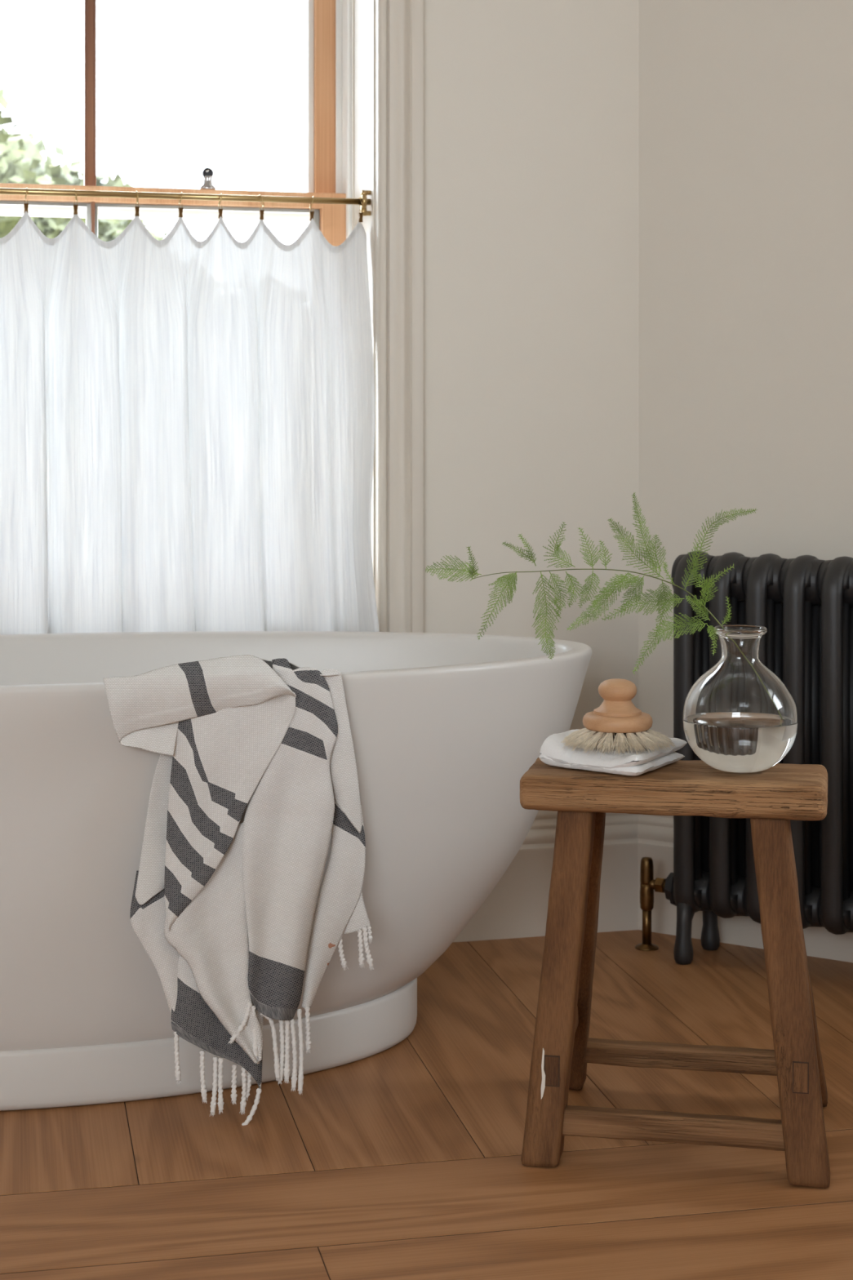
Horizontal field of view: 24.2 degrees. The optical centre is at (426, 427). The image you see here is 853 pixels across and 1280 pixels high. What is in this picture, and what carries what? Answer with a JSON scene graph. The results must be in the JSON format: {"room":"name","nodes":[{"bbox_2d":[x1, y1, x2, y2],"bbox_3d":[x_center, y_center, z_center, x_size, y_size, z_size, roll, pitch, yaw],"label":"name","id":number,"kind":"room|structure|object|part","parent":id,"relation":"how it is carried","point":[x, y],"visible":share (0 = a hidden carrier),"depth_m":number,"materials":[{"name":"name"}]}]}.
{"room":"bathroom","nodes":[
{"label":"bathroom","id":0,"kind":"room"},
{"bbox_2d":[0,929,852,1279],"bbox_3d":[0.350,0.980,0.818,5.900,0.060,6.764,0,0,0],"label":"floor","id":1,"kind":"structure","parent":0,"point":[402,1161],"depth_m":2.56,"materials":[{"name":"brown wood"}]},
{"bbox_2d":[0,631,591,1111],"bbox_3d":[-0.590,0.651,3.055,1.752,0.597,0.727,0,0,-12],"label":"bathtub","id":2,"kind":"object","parent":1,"relation":"on","point":[446,729],"visible":0.69,"depth_m":2.88,"materials":[{"name":"white ceramic"}]},
{"bbox_2d":[102,654,373,1125],"bbox_3d":[-0.273,0.644,2.796,0.388,0.652,0.206,0,0,-19],"label":"hand towel","id":3,"kind":"object","parent":2,"relation":"on","point":[225,916],"visible":0.99,"depth_m":2.73,"materials":[{"name":"fabric"}]},
{"bbox_2d":[635,857,666,951],"bbox_3d":[0.412,0.867,3.616,0.068,0.166,0.043,0,0,33],"label":"radiator valve","id":4,"kind":"object","parent":1,"relation":"on","point":[648,884],"visible":1,"depth_m":3.61,"materials":[{"name":"gold metal"}]},
{"bbox_2d":[519,758,830,1189],"bbox_3d":[0.342,0.701,2.681,0.402,0.499,0.347,0,0,12],"label":"stool","id":5,"kind":"object","parent":1,"relation":"on","point":[779,794],"visible":0.98,"depth_m":2.55,"materials":[{"name":"brown wood"}]},
{"bbox_3d":[0.174,0.723,2.591,0.088,0.454,0.100,0,0,12],"label":"leg","id":6,"kind":"part","parent":5,"relation":"part of","materials":[{"name":"brown wood"}]},
{"bbox_3d":[0.214,0.723,2.783,0.052,0.454,0.213,0,0,-6],"label":"leg","id":7,"kind":"part","parent":5,"relation":"part of","materials":[{"name":"brown wood"}]},
{"bbox_2d":[538,729,686,776],"bbox_3d":[0.245,0.431,2.660,0.156,0.042,0.163,0,0,30],"label":"washcloth","id":8,"kind":"object","parent":5,"relation":"on","point":[552,753],"visible":0.69,"depth_m":2.61,"materials":[{"name":"white fabric"}]},
{"bbox_2d":[561,678,675,758],"bbox_3d":[0.254,0.382,2.640,0.153,0.095,0.154,0,0,-39],"label":"bath brush","id":9,"kind":"object","parent":8,"relation":"on","point":[617,715],"visible":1,"depth_m":2.61,"materials":[{"name":"brown wood"}]},
{"bbox_3d":[0.254,0.368,2.640,0.093,0.066,0.093,0,0,0],"label":"handle","id":10,"kind":"part","parent":9,"relation":"part of","materials":[{"name":"brown wood"}]},
{"bbox_3d":[0.330,0.476,2.632,0.396,0.050,0.174,0,0,12],"label":"seat","id":11,"kind":"part","parent":5,"relation":"part of","materials":[{"name":"brown wood"}]},
{"bbox_2d":[683,624,798,773],"bbox_3d":[0.414,0.358,2.620,0.150,0.188,0.150,0,0,0],"label":"glass vase","id":12,"kind":"object","parent":5,"relation":"on","point":[740,716],"visible":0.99,"depth_m":2.57,"materials":[{"name":"clear glass"}]},
{"bbox_2d":[425,492,756,674],"bbox_3d":[0.240,0.240,2.583,0.486,0.318,0.092,0,0,-4],"label":"fern sprig","id":13,"kind":"object","parent":12,"relation":"in","point":[470,567],"visible":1,"depth_m":2.59,"materials":[{"name":"green plant"}]},
{"bbox_3d":[0.271,0.293,2.598,0.425,0.215,0.035,0,0,-7],"label":"stem","id":14,"kind":"part","parent":13,"relation":"part of","materials":[{"name":"green plant"}]},
{"bbox_3d":[0.463,0.723,2.531,0.100,0.455,0.102,0,0,12],"label":"leg","id":15,"kind":"part","parent":5,"relation":"part of","materials":[{"name":"brown wood"}]},
{"bbox_3d":[0.499,0.723,2.723,0.054,0.455,0.213,0,0,32],"label":"leg","id":16,"kind":"part","parent":5,"relation":"part of","materials":[{"name":"brown wood"}]},
{"bbox_2d":[664,551,852,964],"bbox_3d":[0.681,0.586,3.442,0.573,0.728,0.147,0,0,33],"label":"radiator","id":17,"kind":"object","parent":1,"relation":"on","point":[804,603],"visible":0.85,"depth_m":3.44,"materials":[{"name":"black metal"}]},
{"bbox_3d":[0.467,0.885,3.539,0.035,0.130,0.078,0,0,33],"label":"leg","id":18,"kind":"part","parent":17,"relation":"part of","materials":[{"name":"black metal"}]},
{"bbox_3d":[0.505,0.885,3.597,0.035,0.130,0.078,0,0,33],"label":"leg","id":19,"kind":"part","parent":17,"relation":"part of","materials":[{"name":"black metal"}]},
{"bbox_2d":[376,0,639,730],"bbox_3d":[-0.848,-0.425,3.621,3.000,2.750,0.387,0,0,-15],"label":"wall","id":20,"kind":"structure","parent":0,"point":[531,107],"depth_m":3.71,"materials":[{"name":"beige paint"}]},
{"bbox_2d":[0,0,376,599],"bbox_3d":[-0.625,-0.561,3.720,1.024,1.882,0.409,0,0,-15],"label":"window","id":21,"kind":"structure","parent":20,"relation":"attached to","point":[341,34],"depth_m":3.82,"materials":[{"name":"brown paint"}]},
{"bbox_3d":[-0.648,-0.428,3.822,0.880,0.048,0.040,0,0,-15],"label":"meeting rail","id":22,"kind":"part","parent":21,"relation":"part of","materials":[{"name":"white paint"}]},
{"bbox_3d":[-0.638,-0.060,3.768,0.986,0.792,0.040,0,0,-15],"label":"sash","id":23,"kind":"part","parent":21,"relation":"part of","materials":[{"name":"brown wood"}]},
{"bbox_2d":[0,187,370,216],"bbox_3d":[-0.582,-0.416,3.566,0.996,0.049,0.030,0,0,-15],"label":"curtain rod","id":24,"kind":"object","parent":21,"relation":"attached to","point":[364,193],"visible":1,"depth_m":3.61,"materials":[{"name":"gold metal"}]},
{"bbox_2d":[23,187,28,213],"bbox_3d":[-0.713,-0.404,3.536,0.008,0.046,0.021,0,0,-15],"label":"curtain ring","id":25,"kind":"object","parent":24,"relation":"hanging from","point":[25,205],"visible":1,"depth_m":3.53,"materials":[{"name":"gold metal"}]},
{"bbox_2d":[72,189,78,214],"bbox_3d":[-0.629,-0.404,3.558,0.008,0.046,0.021,0,0,-15],"label":"curtain ring","id":26,"kind":"object","parent":24,"relation":"hanging from","point":[75,206],"visible":1,"depth_m":3.56,"materials":[{"name":"gold metal"}]},
{"bbox_2d":[134,191,139,216],"bbox_3d":[-0.523,-0.404,3.586,0.008,0.046,0.021,0,0,-15],"label":"curtain ring","id":27,"kind":"object","parent":24,"relation":"hanging from","point":[136,208],"visible":1,"depth_m":3.58,"materials":[{"name":"gold metal"}]},
{"bbox_2d":[177,191,182,217],"bbox_3d":[-0.447,-0.404,3.606,0.008,0.046,0.021,0,0,-15],"label":"curtain ring","id":28,"kind":"object","parent":24,"relation":"hanging from","point":[180,209],"visible":1,"depth_m":3.60,"materials":[{"name":"gold metal"}]},
{"bbox_2d":[0,210,379,634],"bbox_3d":[-0.575,0.030,3.515,0.992,0.831,0.150,0,0,-14],"label":"cafe curtain","id":29,"kind":"object","parent":28,"relation":"hanging from","point":[187,424],"visible":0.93,"depth_m":3.55,"materials":[{"name":"white fabric"}]},
{"bbox_3d":[-0.585,-0.419,3.569,0.993,0.012,0.012,0,0,-15],"label":"rod","id":30,"kind":"part","parent":24,"relation":"part of","materials":[{"name":"gold metal"}]},
{"bbox_2d":[217,193,222,218],"bbox_3d":[-0.376,-0.404,3.624,0.008,0.046,0.021,0,0,-15],"label":"curtain ring","id":31,"kind":"object","parent":24,"relation":"hanging from","point":[220,211],"visible":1,"depth_m":3.62,"materials":[{"name":"gold metal"}]},
{"bbox_2d":[258,194,264,219],"bbox_3d":[-0.302,-0.404,3.643,0.009,0.046,0.021,0,0,-12],"label":"curtain ring","id":32,"kind":"object","parent":24,"relation":"hanging from","point":[261,211],"visible":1,"depth_m":3.64,"materials":[{"name":"gold metal"}]},
{"bbox_2d":[308,195,314,221],"bbox_3d":[-0.212,-0.404,3.667,0.008,0.046,0.021,0,0,-15],"label":"curtain ring","id":33,"kind":"object","parent":24,"relation":"hanging from","point":[311,213],"visible":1,"depth_m":3.66,"materials":[{"name":"gold metal"}]},
{"bbox_2d":[357,197,363,222],"bbox_3d":[-0.122,-0.404,3.691,0.008,0.046,0.021,0,0,-15],"label":"curtain ring","id":34,"kind":"object","parent":24,"relation":"hanging from","point":[360,215],"visible":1,"depth_m":3.69,"materials":[{"name":"gold metal"}]},
{"bbox_3d":[-0.421,-0.489,3.824,0.023,0.022,0.021,0,0,0],"label":"knob","id":35,"kind":"part","parent":21,"relation":"part of","materials":[{"name":"silver metal"}]},
{"bbox_3d":[-0.652,-0.945,3.821,0.986,1.082,0.040,0,0,-15],"label":"sash","id":36,"kind":"part","parent":21,"relation":"part of","materials":[{"name":"brown wood"}]},
{"bbox_3d":[-0.647,-0.576,3.801,1.020,1.852,0.120,0,0,-15],"label":"box frame","id":37,"kind":"part","parent":21,"relation":"part of","materials":[{"name":"white paint"}]},
{"bbox_2d":[453,810,638,942],"bbox_3d":[0.200,0.828,3.712,0.428,0.244,0.022,0,0,-15],"label":"baseboard","id":38,"kind":"structure","parent":20,"relation":"attached to","point":[517,907],"depth_m":3.71,"materials":[{"name":"beige paint"}]},
{"bbox_2d":[639,0,852,737],"bbox_3d":[1.030,-0.425,3.549,1.300,2.750,0.300,0,0,33],"label":"wall","id":39,"kind":"structure","parent":0,"point":[746,106],"depth_m":3.66,"materials":[{"name":"beige paint"}]},
{"bbox_2d":[638,813,852,962],"bbox_3d":[0.938,0.828,3.416,1.290,0.244,0.022,0,0,33],"label":"baseboard","id":40,"kind":"structure","parent":39,"relation":"attached to","point":[655,832],"depth_m":3.71,"materials":[{"name":"beige paint"}]},
{"label":"outside","id":41,"kind":"structure","parent":0,"visible":0},
{"bbox_3d":[-2.500,1.700,32.600,55.000,0.300,54.800,0,0,0],"label":"ground","id":42,"kind":"structure","parent":41,"visible":0},
{"bbox_2d":[0,84,166,241],"bbox_3d":[-2.824,-0.203,11.553,3.024,3.535,2.276,0,0,0],"label":"tree","id":43,"kind":"object","parent":42,"relation":"on","point":[23,158],"visible":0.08,"depth_m":11.24,"materials":[{"name":"green plant"}]}
]}

